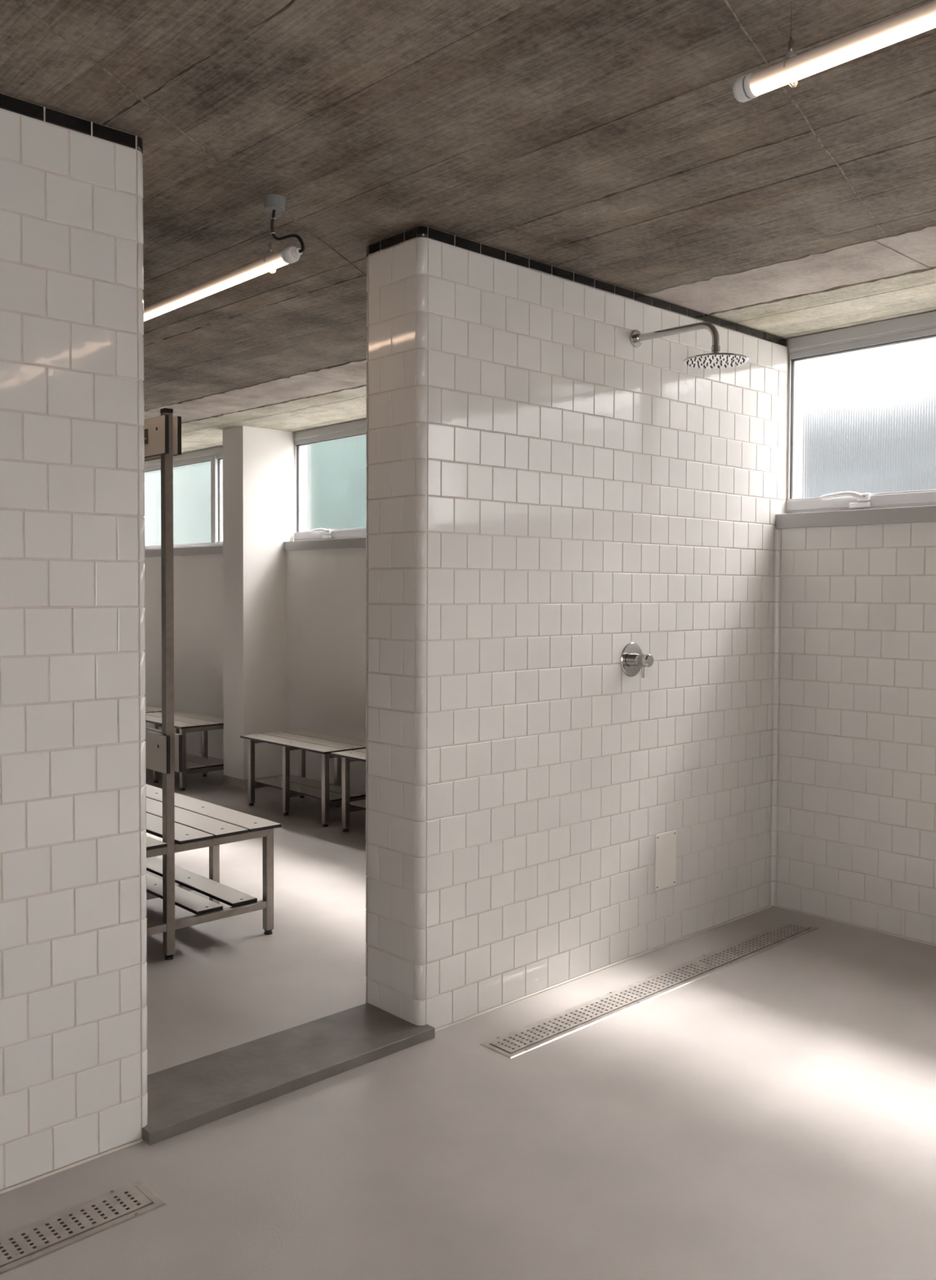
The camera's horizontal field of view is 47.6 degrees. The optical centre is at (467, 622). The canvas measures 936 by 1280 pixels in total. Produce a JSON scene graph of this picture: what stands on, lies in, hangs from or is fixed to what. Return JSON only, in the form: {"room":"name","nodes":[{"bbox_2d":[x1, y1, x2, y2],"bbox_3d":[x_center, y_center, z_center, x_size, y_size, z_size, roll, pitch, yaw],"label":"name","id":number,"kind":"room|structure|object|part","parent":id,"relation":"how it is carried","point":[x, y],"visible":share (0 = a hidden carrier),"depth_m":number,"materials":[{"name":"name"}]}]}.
{"room":"communal shower room","nodes":[
{"label":"communal shower room","id":0,"kind":"room"},
{"bbox_2d":[222,426,306,779],"bbox_3d":[-1.278,-0.083,6.719,0.475,2.236,0.240,-1,2,-43],"label":"wall column","id":1,"kind":"structure","parent":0,"point":[259,463],"depth_m":6.57,"materials":[{"name":"white paint"}]},
{"bbox_2d":[0,93,786,1190],"bbox_3d":[-0.575,0.042,2.661,4.764,2.231,0.275,-1,2,-43],"label":"wall","id":2,"kind":"structure","parent":0,"point":[548,494],"depth_m":3.03,"materials":[{"name":"tile"}]},
{"bbox_2d":[0,905,935,1194],"bbox_3d":[0.812,1.207,1.162,4.706,0.008,3.904,-1,2,-43],"label":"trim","id":3,"kind":"structure","parent":2,"relation":"attached to","point":[40,1177],"depth_m":3.28,"materials":[{"name":"grey tile"}]},
{"bbox_2d":[620,642,653,677],"bbox_3d":[0.572,0.126,3.513,0.114,0.115,0.079,-1,2,-43],"label":"shower valve","id":4,"kind":"object","parent":2,"relation":"attached to","point":[632,659],"visible":1,"depth_m":3.51,"materials":[{"name":"silver metal"}]},
{"bbox_3d":[0.547,0.125,3.540,0.114,0.114,0.006,-1,2,-43],"label":"plate","id":5,"kind":"part","parent":4,"relation":"part of","materials":[{"name":"silver metal"}]},
{"bbox_3d":[0.579,0.126,3.506,0.043,0.043,0.020,-1,2,-43],"label":"knob","id":6,"kind":"part","parent":4,"relation":"part of","materials":[{"name":"silver metal"}]},
{"bbox_2d":[653,830,675,890],"bbox_3d":[0.688,0.829,3.695,0.117,0.193,0.006,-1,2,-43],"label":"plate","id":7,"kind":"object","parent":2,"relation":"attached to","point":[664,842],"visible":1,"depth_m":3.69,"materials":[{"name":"white plastic"}]},
{"bbox_2d":[629,321,748,368],"bbox_3d":[0.694,-0.885,3.365,0.200,0.156,0.414,-1,2,-43],"label":"shower","id":8,"kind":"object","parent":2,"relation":"attached to","point":[716,359],"visible":1,"depth_m":3.31,"materials":[{"name":"silver metal"}]},
{"bbox_3d":[0.671,-0.899,3.390,0.022,0.094,0.305,-1,2,-43],"label":"arm","id":9,"kind":"part","parent":8,"relation":"part of","materials":[{"name":"silver metal"}]},
{"bbox_2d":[0,0,935,453],"bbox_3d":[-1.452,-1.203,3.408,5.218,0.204,10.592,-1,2,-43],"label":"ceiling","id":10,"kind":"structure","parent":0,"point":[611,142],"depth_m":2.41,"materials":[{"name":"concrete"}]},
{"bbox_2d":[262,194,286,213],"bbox_3d":[-0.492,-1.064,2.698,0.060,0.030,0.060,-1,2,-43],"label":"ceiling rose","id":11,"kind":"object","parent":10,"relation":"attached to","point":[271,202],"visible":1,"depth_m":2.68,"materials":[{"name":"grey plastic"}]},
{"bbox_2d":[143,209,304,321],"bbox_3d":[-0.930,-1.007,3.196,0.041,0.177,1.531,-1,2,-43],"label":"lamp","id":12,"kind":"object","parent":11,"relation":"hanging from","point":[291,254],"visible":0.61,"depth_m":2.85,"materials":[{"name":"beige plastic"}]},
{"bbox_2d":[732,0,935,102],"bbox_3d":[0.965,-0.942,1.249,0.041,0.177,1.492,-1,2,-43],"label":"lamp","id":13,"kind":"object","parent":10,"relation":"hanging from","point":[921,19],"visible":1,"depth_m":1.65,"materials":[{"name":"beige plastic"}]},
{"bbox_2d":[0,768,935,1279],"bbox_3d":[-1.307,1.173,3.559,4.880,0.090,10.300,-1,2,-43],"label":"floor","id":14,"kind":"structure","parent":0,"point":[770,1114],"depth_m":2.45,"materials":[{"name":"grey concrete"}]},
{"bbox_2d":[0,1179,166,1275],"bbox_3d":[-1.236,1.226,1.633,1.613,0.089,0.121,-1,2,-43],"label":"floor drain","id":15,"kind":"object","parent":14,"relation":"in","point":[24,1245],"visible":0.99,"depth_m":2.06,"materials":[{"name":"silver metal"}]},
{"bbox_2d":[145,705,161,712],"bbox_3d":[-2.496,0.805,7.551,0.418,0.400,0.825,-1,2,-43],"label":"bench","id":16,"kind":"object","parent":14,"relation":"on","point":[148,708],"visible":0.02,"depth_m":7.40,"materials":[{"name":"laminate"}]},
{"bbox_2d":[145,710,223,791],"bbox_3d":[-1.884,0.826,6.931,0.418,0.400,0.828,-1,2,-43],"label":"bench","id":17,"kind":"object","parent":14,"relation":"on","point":[184,722],"visible":0.5,"depth_m":6.75,"materials":[{"name":"laminate"}]},
{"bbox_3d":[-2.000,0.828,6.800,0.030,0.371,0.030,-1,2,-43],"label":"leg","id":18,"kind":"part","parent":17,"relation":"part of","materials":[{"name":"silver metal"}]},
{"bbox_3d":[-2.005,0.812,7.316,0.030,0.371,0.030,-1,2,-43],"label":"leg","id":19,"kind":"part","parent":17,"relation":"part of","materials":[{"name":"silver metal"}]},
{"bbox_3d":[-1.758,0.836,6.541,0.030,0.371,0.030,-1,2,-43],"label":"leg","id":20,"kind":"part","parent":17,"relation":"part of","materials":[{"name":"silver metal"}]},
{"bbox_3d":[-1.631,0.925,6.662,0.318,0.026,0.026,-1,2,-43],"label":"shelf rail","id":21,"kind":"part","parent":17,"relation":"part of","materials":[{"name":"silver metal"}]},
{"bbox_3d":[-1.630,0.663,6.655,0.318,0.030,0.030,-1,2,-43],"label":"seat rail","id":22,"kind":"part","parent":17,"relation":"part of","materials":[{"name":"silver metal"}]},
{"bbox_3d":[-1.746,0.822,7.038,0.030,0.371,0.030,-1,2,-43],"label":"leg","id":23,"kind":"part","parent":17,"relation":"part of","materials":[{"name":"silver metal"}]},
{"bbox_2d":[142,408,280,959],"bbox_3d":[-1.386,0.199,3.947,0.838,1.834,1.227,-1,2,-43],"label":"bench","id":24,"kind":"object","parent":14,"relation":"on","point":[184,823],"visible":0.39,"depth_m":3.59,"materials":[{"name":"laminate"}]},
{"bbox_3d":[-1.142,0.760,3.416,0.357,0.030,0.030,-1,2,-43],"label":"seat rail","id":25,"kind":"part","parent":24,"relation":"part of","materials":[{"name":"silver metal"}]},
{"bbox_3d":[-1.143,1.022,3.424,0.357,0.026,0.026,-1,2,-43],"label":"shelf rail","id":26,"kind":"part","parent":24,"relation":"part of","materials":[{"name":"silver metal"}]},
{"bbox_3d":[-0.999,0.211,3.532,0.030,1.805,0.030,-1,2,-43],"label":"post","id":27,"kind":"part","parent":24,"relation":"part of","materials":[{"name":"silver metal"}]},
{"bbox_3d":[-1.121,1.006,3.967,0.357,0.026,0.026,-1,2,-43],"label":"shelf rail","id":28,"kind":"part","parent":24,"relation":"part of","materials":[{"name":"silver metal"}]},
{"bbox_3d":[-0.979,0.911,4.096,0.030,0.371,0.030,-1,2,-43],"label":"leg","id":29,"kind":"part","parent":24,"relation":"part of","materials":[{"name":"silver metal"}]},
{"bbox_3d":[-0.860,1.015,3.688,0.357,0.026,0.026,-1,2,-43],"label":"shelf rail","id":30,"kind":"part","parent":24,"relation":"part of","materials":[{"name":"silver metal"}]},
{"bbox_3d":[-0.859,0.754,3.680,0.357,0.030,0.030,-1,2,-43],"label":"seat rail","id":31,"kind":"part","parent":24,"relation":"part of","materials":[{"name":"silver metal"}]},
{"bbox_3d":[-0.719,0.921,3.817,0.030,0.371,0.030,-1,2,-43],"label":"leg","id":32,"kind":"part","parent":24,"relation":"part of","materials":[{"name":"silver metal"}]},
{"bbox_2d":[142,1002,435,1145],"bbox_3d":[-0.492,1.141,2.748,0.846,0.028,0.269,-1,2,-43],"label":"threshold","id":33,"kind":"object","parent":14,"relation":"on","point":[191,1095],"visible":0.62,"depth_m":2.70,"materials":[{"name":"concrete"}]},
{"bbox_2d":[240,729,365,826],"bbox_3d":[-0.877,0.859,5.952,0.418,0.400,0.825,-1,2,-43],"label":"bench","id":34,"kind":"object","parent":14,"relation":"on","point":[330,794],"visible":0.85,"depth_m":5.87,"materials":[{"name":"laminate"}]},
{"bbox_3d":[-1.242,0.852,6.088,0.030,0.371,0.030,-1,2,-43],"label":"leg","id":35,"kind":"part","parent":34,"relation":"part of","materials":[{"name":"silver metal"}]},
{"bbox_3d":[-1.115,0.940,6.210,0.318,0.026,0.026,-1,2,-43],"label":"shelf rail","id":36,"kind":"part","parent":34,"relation":"part of","materials":[{"name":"silver metal"}]},
{"bbox_3d":[-0.999,0.860,5.827,0.030,0.371,0.030,-1,2,-43],"label":"leg","id":37,"kind":"part","parent":34,"relation":"part of","materials":[{"name":"silver metal"}]},
{"bbox_3d":[-0.872,0.949,5.949,0.318,0.026,0.026,-1,2,-43],"label":"shelf rail","id":38,"kind":"part","parent":34,"relation":"part of","materials":[{"name":"silver metal"}]},
{"bbox_3d":[-0.988,0.846,6.325,0.030,0.371,0.030,-1,2,-43],"label":"leg","id":39,"kind":"part","parent":34,"relation":"part of","materials":[{"name":"silver metal"}]},
{"bbox_3d":[-0.746,0.869,5.557,0.030,0.371,0.030,-1,2,-43],"label":"leg","id":40,"kind":"part","parent":34,"relation":"part of","materials":[{"name":"silver metal"}]},
{"bbox_3d":[-0.619,0.696,5.670,0.318,0.030,0.030,-1,2,-43],"label":"seat rail","id":41,"kind":"part","parent":34,"relation":"part of","materials":[{"name":"silver metal"}]},
{"bbox_3d":[-0.744,0.854,6.065,0.030,0.371,0.030,-1,2,-43],"label":"leg","id":42,"kind":"part","parent":34,"relation":"part of","materials":[{"name":"silver metal"}]},
{"bbox_3d":[-0.620,0.958,5.678,0.318,0.026,0.026,-1,2,-43],"label":"shelf rail","id":43,"kind":"part","parent":34,"relation":"part of","materials":[{"name":"silver metal"}]},
{"bbox_2d":[330,748,366,831],"bbox_3d":[-0.275,0.880,5.321,0.418,0.400,0.822,-1,2,-43],"label":"bench","id":44,"kind":"object","parent":14,"relation":"on","point":[348,806],"visible":0.14,"depth_m":5.43,"materials":[{"name":"metal"}]},
{"bbox_3d":[-0.627,0.873,5.443,0.030,0.371,0.030,-1,2,-43],"label":"leg","id":45,"kind":"part","parent":44,"relation":"part of","materials":[{"name":"silver metal"}]},
{"bbox_3d":[-0.500,0.962,5.564,0.318,0.026,0.026,-1,2,-43],"label":"shelf rail","id":46,"kind":"part","parent":44,"relation":"part of","materials":[{"name":"silver metal"}]},
{"bbox_2d":[479,920,817,1058],"bbox_3d":[0.662,1.181,3.403,1.616,0.089,0.121,-1,2,-43],"label":"floor drain","id":47,"kind":"object","parent":14,"relation":"in","point":[510,1045],"visible":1,"depth_m":3.26,"materials":[{"name":"silver metal"}]},
{"bbox_2d":[143,338,935,944],"bbox_3d":[0.417,-0.029,5.129,0.177,2.236,10.300,-1,2,-43],"label":"wall","id":48,"kind":"structure","parent":0,"point":[855,830],"depth_m":4.01,"materials":[{"name":"tile"}]},
{"bbox_2d":[143,445,222,549],"bbox_3d":[-2.148,-0.890,7.886,0.098,0.690,2.688,-1,2,-43],"label":"window","id":49,"kind":"structure","parent":48,"relation":"in","point":[214,455],"depth_m":7.44,"materials":[{"name":"grey metal"}]},
{"bbox_3d":[-2.423,-1.176,8.156,0.053,0.024,1.896,-1,2,-43],"label":"rail","id":50,"kind":"part","parent":49,"relation":"part of","materials":[{"name":"grey metal"}]},
{"bbox_3d":[-2.429,-0.579,8.170,0.063,0.017,1.896,-1,2,-43],"label":"rail","id":51,"kind":"part","parent":49,"relation":"part of","materials":[{"name":"grey metal"}]},
{"bbox_3d":[-2.147,-1.207,7.877,0.098,0.056,2.688,-1,2,-43],"label":"head frame","id":52,"kind":"part","parent":49,"relation":"part of","materials":[{"name":"grey metal"}]},
{"bbox_3d":[-2.151,-0.553,7.894,0.084,0.016,2.688,-1,2,-43],"label":"frame","id":53,"kind":"part","parent":49,"relation":"part of","materials":[{"name":"grey metal"}]},
{"bbox_3d":[-1.489,-1.143,7.155,0.053,0.024,0.724,-1,2,-43],"label":"rail","id":54,"kind":"part","parent":49,"relation":"part of","materials":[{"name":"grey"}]},
{"bbox_2d":[144,545,222,556],"bbox_3d":[-2.182,-0.516,7.867,0.157,0.056,2.688,-1,2,-43],"label":"sill","id":55,"kind":"structure","parent":48,"relation":"attached to","point":[215,549],"depth_m":7.52,"materials":[{"name":"grey paint"}]},
{"bbox_2d":[186,751,282,793],"bbox_3d":[-1.191,1.004,6.508,0.336,0.074,6.140,-1,2,-43],"label":"baseboard","id":56,"kind":"structure","parent":48,"relation":"attached to","point":[236,784],"depth_m":6.59,"materials":[{"name":"grey plastic"}]},
{"bbox_2d":[283,537,365,551],"bbox_3d":[-0.012,-0.438,5.543,0.157,0.056,3.185,-1,2,-43],"label":"sill","id":57,"kind":"structure","parent":48,"relation":"attached to","point":[360,542],"depth_m":6.33,"materials":[{"name":"grey paint"}]},
{"bbox_2d":[293,418,367,541],"bbox_3d":[0.010,-0.812,5.551,0.130,0.690,3.185,-1,2,-43],"label":"window","id":58,"kind":"structure","parent":48,"relation":"in","point":[356,428],"depth_m":6.53,"materials":[{"name":"grey metal"}]},
{"bbox_3d":[-0.911,-0.556,6.467,0.162,0.030,0.027,2,2,42],"label":"lever","id":59,"kind":"part","parent":58,"relation":"part of","materials":[{"name":"white plastic"}]},
{"bbox_3d":[0.023,-1.130,5.553,0.098,0.056,3.185,-1,2,-43],"label":"head frame","id":60,"kind":"part","parent":58,"relation":"part of","materials":[{"name":"grey metal"}]},
{"bbox_3d":[0.018,-0.476,5.570,0.084,0.016,3.185,-1,2,-43],"label":"frame","id":61,"kind":"part","parent":58,"relation":"part of","materials":[{"name":"grey metal"}]},
{"bbox_3d":[-0.542,-0.527,6.148,0.063,0.047,1.564,-1,2,-43],"label":"rail","id":62,"kind":"part","parent":58,"relation":"part of","materials":[{"name":"grey metal"}]},
{"bbox_3d":[-0.536,-1.109,6.135,0.053,0.024,1.564,-1,2,-43],"label":"rail","id":63,"kind":"part","parent":58,"relation":"part of","materials":[{"name":"grey metal"}]},
{"bbox_2d":[775,505,935,528],"bbox_3d":[2.577,-0.346,2.768,0.157,0.056,3.878,-1,2,-43],"label":"sill","id":64,"kind":"structure","parent":48,"relation":"attached to","point":[916,513],"depth_m":3.88,"materials":[{"name":"grey paint"}]},
{"bbox_2d":[786,311,935,513],"bbox_3d":[2.600,-0.720,2.776,0.130,0.690,3.878,-1,2,-43],"label":"window","id":65,"kind":"structure","parent":48,"relation":"in","point":[920,326],"depth_m":3.99,"materials":[{"name":"grey metal"}]},
{"bbox_3d":[1.402,-0.474,3.989,0.162,0.030,0.027,2,2,42],"label":"lever","id":66,"kind":"part","parent":65,"relation":"part of","materials":[{"name":"white plastic"}]},
{"bbox_3d":[1.501,-0.454,3.960,0.063,0.047,0.654,-1,2,-43],"label":"rail","id":67,"kind":"part","parent":65,"relation":"part of","materials":[{"name":"grey metal"}]},
{"bbox_3d":[2.608,-0.384,2.795,0.084,0.016,3.878,-1,2,-43],"label":"frame","id":68,"kind":"part","parent":65,"relation":"part of","materials":[{"name":"grey metal"}]},
{"bbox_3d":[2.613,-1.038,2.778,0.098,0.056,3.878,-1,2,-43],"label":"head frame","id":69,"kind":"part","parent":65,"relation":"part of","materials":[{"name":"grey metal"}]},
{"bbox_3d":[1.507,-1.036,3.946,0.053,0.024,0.654,-1,2,-43],"label":"rail","id":70,"kind":"part","parent":65,"relation":"part of","materials":[{"name":"grey metal"}]},
{"label":"outside","id":71,"kind":"structure","parent":0,"visible":0},
{"bbox_3d":[8.267,-0.077,20.322,32.015,0.300,66.000,-1,2,-43],"label":"paving","id":72,"kind":"object","parent":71,"visible":0},
{"bbox_2d":[143,435,367,546],"bbox_3d":[-7.026,-3.913,27.813,1.915,6.804,26.000,-1,2,-43],"label":"window glass","id":73,"kind":"object","parent":72,"relation":"on","point":[336,468],"visible":0.02,"depth_m":22.51,"materials":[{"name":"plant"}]}
]}

